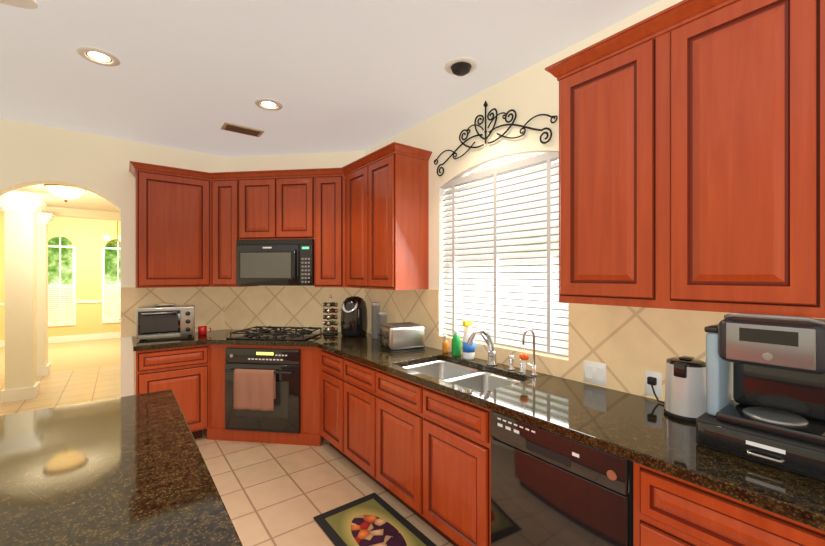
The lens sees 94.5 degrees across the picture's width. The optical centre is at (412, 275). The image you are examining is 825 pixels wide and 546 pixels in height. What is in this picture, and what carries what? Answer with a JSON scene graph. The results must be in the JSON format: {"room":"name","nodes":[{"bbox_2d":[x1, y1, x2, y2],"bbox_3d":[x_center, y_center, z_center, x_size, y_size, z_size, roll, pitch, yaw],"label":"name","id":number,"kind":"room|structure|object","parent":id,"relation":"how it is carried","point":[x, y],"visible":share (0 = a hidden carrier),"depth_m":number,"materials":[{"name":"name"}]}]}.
{"room":"kitchen","nodes":[
{"label":"kitchen","id":0,"kind":"room"},
{"bbox_2d":[0,338,120,415],"bbox_3d":[-5.836,1.496,6.109,6.160,0.001,7.604,0,0,-37],"label":"floor","id":1,"kind":"structure","parent":0,"point":[85,371],"depth_m":5.66,"materials":[{"name":"tile"}]},
{"bbox_2d":[0,196,45,402],"bbox_3d":[-4.807,0.281,4.682,0.400,2.430,0.400,0,0,-37],"label":"column","id":2,"kind":"structure","parent":1,"relation":"on","point":[21,213],"depth_m":4.59,"materials":[{"name":"white paint"}]},
{"bbox_2d":[36,212,55,376],"bbox_3d":[-5.657,0.281,5.744,0.380,2.430,0.380,0,0,-37],"label":"column","id":3,"kind":"structure","parent":1,"relation":"on","point":[43,222],"depth_m":5.69,"materials":[{"name":"white paint"}]},
{"bbox_2d":[0,214,120,346],"bbox_3d":[-7.786,0.106,8.655,6.160,2.780,0.070,0,0,-37],"label":"wall","id":4,"kind":"structure","parent":0,"point":[86,309],"depth_m":8.80,"materials":[{"name":"yellow paint"}]},
{"bbox_2d":[0,184,120,222],"bbox_3d":[-5.860,-1.169,6.140,6.160,0.230,7.524,0,0,-37],"label":"ceiling","id":5,"kind":"structure","parent":0,"point":[87,200],"depth_m":5.35,"materials":[{"name":"paint"}]},
{"bbox_2d":[0,206,120,220],"bbox_3d":[-5.670,-1.109,5.892,6.160,0.350,0.250,0,0,-37],"label":"beam","id":6,"kind":"structure","parent":5,"relation":"attached to","point":[83,214],"depth_m":6.07,"materials":[{"name":"paint"}]},
{"bbox_2d":[43,184,86,201],"bbox_3d":[-4.002,-0.951,4.404,0.400,0.204,0.400,0,0,-37],"label":"light","id":7,"kind":"object","parent":5,"relation":"attached to","point":[66,192],"visible":0.73,"depth_m":4.31,"materials":[{"name":"white glass"}]},
{"bbox_2d":[103,221,120,243],"bbox_3d":[-6.224,-0.975,8.081,0.518,0.616,0.538,0,0,-37],"label":"dining chandelier","id":8,"kind":"object","parent":5,"relation":"hanging from","point":[107,238],"visible":0.5,"depth_m":7.91,"materials":[{"name":"gold metal"}]},
{"bbox_2d":[0,118,224,396],"bbox_3d":[-4.024,0.106,2.707,4.900,2.780,0.160,0,0,-37],"label":"wall","id":9,"kind":"structure","parent":0,"point":[35,154],"depth_m":3.48,"materials":[{"name":"beige paint"}]},
{"bbox_2d":[133,161,248,287],"bbox_3d":[-2.068,-0.445,3.761,1.071,1.111,0.541,0,0,-37],"label":"upper cabinet","id":10,"kind":"object","parent":9,"relation":"attached to","point":[186,220],"depth_m":3.60,"materials":[{"name":"brown wood"}]},
{"bbox_2d":[225,151,364,330],"bbox_3d":[-1.196,0.106,4.079,1.260,2.780,1.100,0,0,-37],"label":"wall","id":11,"kind":"structure","parent":0,"point":[293,161],"depth_m":4.03,"materials":[{"name":"beige paint"}]},
{"bbox_2d":[237,170,312,239],"bbox_3d":[-1.284,-0.674,3.846,0.797,0.654,0.797,0,0,-37],"label":"upper cabinet","id":12,"kind":"object","parent":11,"relation":"attached to","point":[264,190],"depth_m":3.66,"materials":[{"name":"brown wood"}]},
{"bbox_2d":[236,239,313,285],"bbox_3d":[-1.295,-0.124,3.804,0.764,0.440,0.446,0,0,8],"label":"microwave","id":13,"kind":"object","parent":12,"relation":"attached to","point":[280,262],"visible":1,"depth_m":3.62,"materials":[{"name":"black"}]},
{"bbox_2d":[195,429,452,545],"bbox_3d":[-1.063,1.496,-0.124,6.160,0.001,8.096,0,0,-37],"label":"floor","id":14,"kind":"structure","parent":0,"point":[271,494],"depth_m":2.68,"materials":[{"name":"beige tile"}]},
{"bbox_2d":[134,344,317,445],"bbox_3d":[-1.741,1.059,3.475,1.260,0.874,1.394,0,0,-37],"label":"base cabinet","id":15,"kind":"object","parent":14,"relation":"on","point":[195,374],"depth_m":3.38,"materials":[{"name":"brown wood"}]},
{"bbox_2d":[225,348,299,433],"bbox_3d":[-1.346,1.021,3.378,0.700,0.734,0.094,0,0,8],"label":"wall oven","id":16,"kind":"object","parent":15,"relation":"in","point":[284,415],"visible":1,"depth_m":3.38,"materials":[{"name":"black"}]},
{"bbox_2d":[234,369,275,410],"bbox_3d":[-1.386,0.996,3.339,0.370,0.349,0.052,0,0,8],"label":"towel","id":17,"kind":"object","parent":16,"relation":"hanging from","point":[254,389],"visible":1,"depth_m":3.32,"materials":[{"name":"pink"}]},
{"bbox_2d":[313,492,436,545],"bbox_3d":[-0.197,1.489,2.170,0.445,0.011,0.785,0,0,-37],"label":"kitchen rug","id":18,"kind":"object","parent":14,"relation":"on","point":[374,519],"visible":0.96,"depth_m":2.26,"materials":[{"name":"multicoloured fabric"}]},
{"bbox_2d":[318,348,520,545],"bbox_3d":[-0.402,1.059,3.288,0.638,0.874,3.319,0,0,-37],"label":"base cabinet","id":19,"kind":"object","parent":14,"relation":"on","point":[422,452],"depth_m":2.24,"materials":[{"name":"brown wood"}]},
{"bbox_2d":[131,329,824,530],"bbox_3d":[-0.318,0.601,2.127,1.916,0.040,5.264,0,0,-37],"label":"countertop","id":20,"kind":"structure","parent":19,"relation":"on","point":[645,431],"depth_m":1.55,"materials":[{"name":"stone"}]},
{"bbox_2d":[136,304,194,339],"bbox_3d":[-2.324,0.434,3.610,0.455,0.291,0.360,0,0,-29],"label":"toaster oven","id":21,"kind":"object","parent":20,"relation":"on","point":[152,321],"visible":1,"depth_m":3.48,"materials":[{"name":"silver metal"}]},
{"bbox_2d":[152,303,175,305],"bbox_3d":[-2.358,0.273,3.623,0.210,0.030,0.210,0,0,-37],"label":"plate","id":22,"kind":"object","parent":21,"relation":"on","point":[165,304],"visible":1,"depth_m":3.59,"materials":[{"name":"white plastic"}]},
{"bbox_2d":[198,326,210,335],"bbox_3d":[-2.035,0.537,3.732,0.115,0.085,0.080,0,0,-37],"label":"mug","id":23,"kind":"object","parent":20,"relation":"on","point":[202,330],"visible":1,"depth_m":3.69,"materials":[{"name":"red ceramic"}]},
{"bbox_2d":[226,326,323,340],"bbox_3d":[-1.303,0.552,3.706,0.760,0.055,0.520,0,0,8],"label":"cooktop","id":24,"kind":"object","parent":20,"relation":"in","point":[272,333],"visible":1,"depth_m":3.59,"materials":[{"name":"black metal"}]},
{"bbox_2d":[323,295,337,334],"bbox_3d":[-0.814,0.385,3.785,0.150,0.390,0.150,0,0,-37],"label":"spice rack","id":25,"kind":"object","parent":20,"relation":"on","point":[331,330],"visible":1,"depth_m":3.76,"materials":[{"name":"silver"}]},
{"bbox_2d":[341,296,367,336],"bbox_3d":[-0.578,0.390,3.701,0.288,0.380,0.260,0,0,-37],"label":"coffee maker","id":26,"kind":"object","parent":20,"relation":"on","point":[354,321],"visible":1,"depth_m":3.60,"materials":[{"name":"black plastic"}]},
{"bbox_2d":[371,302,379,338],"bbox_3d":[-0.341,0.413,3.555,0.084,0.334,0.084,0,0,-37],"label":"canister","id":27,"kind":"object","parent":20,"relation":"on","point":[375,317],"visible":1,"depth_m":3.52,"materials":[{"name":"silver metal"}]},
{"bbox_2d":[378,311,387,339],"bbox_3d":[-0.270,0.453,3.478,0.084,0.254,0.084,0,0,-37],"label":"canister","id":28,"kind":"object","parent":20,"relation":"on","point":[382,317],"visible":0.62,"depth_m":3.44,"materials":[{"name":"silver metal"}]},
{"bbox_2d":[378,322,424,352],"bbox_3d":[-0.094,0.484,3.042,0.322,0.192,0.280,0,0,-23],"label":"toaster","id":29,"kind":"object","parent":20,"relation":"on","point":[402,337],"visible":1,"depth_m":2.93,"materials":[{"name":"silver metal"}]},
{"bbox_2d":[442,335,448,353],"bbox_3d":[0.248,0.512,2.860,0.048,0.135,0.047,0,0,-37],"label":"bottle","id":30,"kind":"object","parent":20,"relation":"on","point":[445,346],"visible":1,"depth_m":2.84,"materials":[{"name":"orange plastic"}]},
{"bbox_2d":[452,329,460,356],"bbox_3d":[0.317,0.485,2.761,0.068,0.190,0.067,0,0,-37],"label":"dish soap bottle","id":31,"kind":"object","parent":20,"relation":"on","point":[456,345],"visible":1,"depth_m":2.73,"materials":[{"name":"green plastic"}]},
{"bbox_2d":[404,360,521,392],"bbox_3d":[0.277,0.727,2.353,0.466,0.210,0.816,0,0,-37],"label":"sink basin","id":32,"kind":"object","parent":20,"relation":"in","point":[474,379],"visible":0.25,"depth_m":2.44,"materials":[{"name":"silver metal"}]},
{"bbox_2d":[463,320,474,359],"bbox_3d":[0.390,0.444,2.660,0.092,0.271,0.084,0,0,-37],"label":"spray bottle","id":33,"kind":"object","parent":20,"relation":"on","point":[468,352],"visible":0.9,"depth_m":2.63,"materials":[{"name":"white plastic"}]},
{"bbox_2d":[467,328,497,365],"bbox_3d":[0.434,0.455,2.443,0.262,0.249,0.104,0,0,-37],"label":"faucet","id":34,"kind":"object","parent":20,"relation":"on","point":[488,340],"visible":1,"depth_m":2.46,"materials":[{"name":"silver metal"}]},
{"bbox_2d":[508,355,524,372],"bbox_3d":[0.637,0.535,2.327,0.044,0.089,0.124,0,0,-37],"label":"sprayer","id":35,"kind":"object","parent":20,"relation":"on","point":[511,362],"visible":0.77,"depth_m":2.34,"materials":[{"name":"silver metal"}]},
{"bbox_2d":[522,328,537,375],"bbox_3d":[0.668,0.442,2.206,0.128,0.276,0.061,0,0,-37],"label":"filter faucet","id":36,"kind":"object","parent":20,"relation":"on","point":[533,373],"visible":1,"depth_m":2.21,"materials":[{"name":"silver metal"}]},
{"bbox_2d":[519,345,528,373],"bbox_3d":[0.634,0.477,2.167,0.056,0.163,0.056,0,0,-37],"label":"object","id":37,"kind":"object","parent":36,"relation":"hanging from","point":[523,356],"visible":1,"depth_m":2.16,"materials":[{"name":"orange plastic"}]},
{"bbox_2d":[664,356,705,421],"bbox_3d":[1.149,0.459,1.575,0.173,0.242,0.186,0,0,-37],"label":"kettle","id":38,"kind":"object","parent":20,"relation":"on","point":[685,388],"visible":0.81,"depth_m":1.53,"materials":[{"name":"silver metal"}]},
{"bbox_2d":[696,412,824,480],"bbox_3d":[1.208,0.535,1.265,0.364,0.090,0.360,0,0,-37],"label":"drawer","id":39,"kind":"object","parent":20,"relation":"on","point":[789,454],"visible":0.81,"depth_m":1.17,"materials":[{"name":"black"}]},
{"bbox_2d":[704,313,824,446],"bbox_3d":[1.199,0.305,1.281,0.300,0.368,0.307,0,0,-37],"label":"coffee maker","id":40,"kind":"object","parent":39,"relation":"on","point":[765,373],"visible":1,"depth_m":1.22,"materials":[{"name":"black"}]},
{"bbox_2d":[490,410,632,545],"bbox_3d":[0.771,1.058,1.707,0.582,0.868,0.599,0,0,-37],"label":"dishwasher","id":41,"kind":"object","parent":19,"relation":"in","point":[548,488],"visible":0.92,"depth_m":1.51,"materials":[{"name":"black metal"}]},
{"bbox_2d":[633,462,824,545],"bbox_3d":[1.391,1.059,0.956,0.627,0.874,1.325,0,0,-37],"label":"base cabinet","id":42,"kind":"object","parent":14,"relation":"on","point":[668,510],"depth_m":1.14,"materials":[{"name":"brown wood"}]},
{"bbox_3d":[-0.574,1.059,0.265,0.930,0.874,3.439,0,0,-37],"label":"kitchen island","id":43,"kind":"object","parent":14,"relation":"on","visible":0},
{"bbox_2d":[0,389,242,545],"bbox_3d":[-0.568,0.601,0.258,1.010,0.040,3.500,0,0,-37],"label":"island countertop","id":44,"kind":"structure","parent":43,"relation":"on","point":[132,470],"depth_m":1.09,"materials":[{"name":"stone"}]},
{"bbox_2d":[0,0,659,156],"bbox_3d":[-1.088,-1.284,-0.092,6.160,0.001,8.176,0,0,-37],"label":"ceiling","id":45,"kind":"structure","parent":0,"point":[330,76],"depth_m":2.30,"materials":[{"name":"paint"}]},
{"bbox_2d":[0,0,38,8],"bbox_3d":[-1.888,-1.109,1.055,1.244,0.349,1.232,0,0,-37],"label":"ceiling fan","id":46,"kind":"object","parent":45,"relation":"hanging from","point":[28,4],"visible":1,"depth_m":1.37,"materials":[{"name":"white"}]},
{"bbox_2d":[76,46,120,65],"bbox_3d":[-1.833,-1.278,2.229,0.200,0.011,0.200,0,0,-37],"label":"recessed light","id":47,"kind":"object","parent":45,"relation":"in","point":[99,56],"visible":1,"depth_m":2.22,"materials":[{"name":"white"}]},
{"bbox_2d":[221,122,263,136],"bbox_3d":[-1.489,-1.276,3.344,0.320,0.015,0.170,0,0,-37],"label":"ceiling vent","id":48,"kind":"object","parent":45,"relation":"in","point":[232,127],"visible":0.98,"depth_m":3.32,"materials":[{"name":"beige metal"}]},
{"bbox_2d":[254,98,282,110],"bbox_3d":[-1.074,-1.278,2.851,0.200,0.011,0.200,0,0,-37],"label":"recessed light","id":49,"kind":"object","parent":45,"relation":"in","point":[268,104],"visible":1,"depth_m":2.84,"materials":[{"name":"white"}]},
{"bbox_2d":[445,57,477,75],"bbox_3d":[0.297,-1.259,2.335,0.200,0.049,0.200,0,0,-37],"label":"recessed light","id":50,"kind":"object","parent":45,"relation":"in","point":[460,66],"visible":1,"depth_m":2.30,"materials":[{"name":"white"}]},
{"bbox_2d":[365,0,682,400],"bbox_3d":[1.677,0.106,1.232,0.160,2.780,6.916,0,0,-37],"label":"wall","id":51,"kind":"structure","parent":0,"point":[527,94],"depth_m":2.62,"materials":[{"name":"beige paint"}]},
{"bbox_2d":[313,142,431,289],"bbox_3d":[-0.479,-0.445,3.468,0.541,1.111,1.301,0,0,-37],"label":"upper cabinet","id":52,"kind":"object","parent":51,"relation":"attached to","point":[362,222],"depth_m":3.12,"materials":[{"name":"brown wood"}]},
{"bbox_2d":[121,286,824,400],"bbox_3d":[-0.350,0.345,2.103,1.997,0.469,5.265,0,0,-37],"label":"backsplash","id":53,"kind":"structure","parent":51,"relation":"attached to","point":[627,346],"depth_m":2.65,"materials":[{"name":"tile"}]},
{"bbox_2d":[584,360,605,385],"bbox_3d":[0.961,0.513,2.015,0.008,0.115,0.120,0,0,-37],"label":"outlet","id":54,"kind":"object","parent":53,"relation":"attached to","point":[594,372],"visible":1,"depth_m":2.01,"materials":[{"name":"white plastic"}]},
{"bbox_2d":[645,370,664,403],"bbox_3d":[1.121,0.515,1.769,0.053,0.128,0.098,0,0,-37],"label":"duplex electrical outlet","id":55,"kind":"object","parent":53,"relation":"attached to","point":[653,383],"visible":1,"depth_m":1.78,"materials":[{"name":"white plastic"}]},
{"bbox_2d":[434,100,557,175],"bbox_3d":[0.501,-0.991,2.613,0.032,0.427,1.086,0,0,-37],"label":"scroll","id":56,"kind":"object","parent":51,"relation":"attached to","point":[485,105],"visible":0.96,"depth_m":2.56,"materials":[{"name":"black metal"}]},
{"bbox_2d":[450,155,558,287],"bbox_3d":[0.647,-0.159,2.655,0.045,1.262,1.088,0,0,-37],"label":"window","id":57,"kind":"structure","parent":51,"relation":"in","point":[491,209],"depth_m":2.69,"materials":[{"name":"white"}]},
{"bbox_2d":[442,151,567,357],"bbox_3d":[0.583,-0.145,2.605,0.058,1.236,1.080,0,0,-37],"label":"window blind","id":58,"kind":"object","parent":57,"relation":"attached to","point":[498,309],"visible":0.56,"depth_m":2.53,"materials":[{"name":"white plastic"}]},
{"bbox_2d":[553,16,652,307],"bbox_3d":[0.959,-0.445,1.749,0.347,1.111,0.441,0,0,-37],"label":"upper cabinet","id":59,"kind":"object","parent":51,"relation":"attached to","point":[606,87],"depth_m":1.63,"materials":[{"name":"brown wood"}]},
{"bbox_2d":[653,0,816,315],"bbox_3d":[1.225,-0.445,1.401,0.347,1.111,0.435,0,0,-37],"label":"upper cabinet","id":60,"kind":"object","parent":51,"relation":"attached to","point":[691,154],"depth_m":1.29,"materials":[{"name":"brown wood"}]},
{"bbox_2d":[817,0,824,317],"bbox_3d":[1.494,-0.445,1.051,0.347,1.111,0.447,0,0,-37],"label":"upper cabinet","id":61,"kind":"object","parent":51,"relation":"attached to","point":[820,3],"depth_m":1.15,"materials":[{"name":"brown wood"}]},
{"label":"outside","id":62,"kind":"structure","parent":0,"visible":0},
{"bbox_2d":[48,161,558,323],"bbox_3d":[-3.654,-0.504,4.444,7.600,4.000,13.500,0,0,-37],"label":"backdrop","id":63,"kind":"structure","parent":62,"point":[67,266],"depth_m":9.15,"materials":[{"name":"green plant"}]}
]}

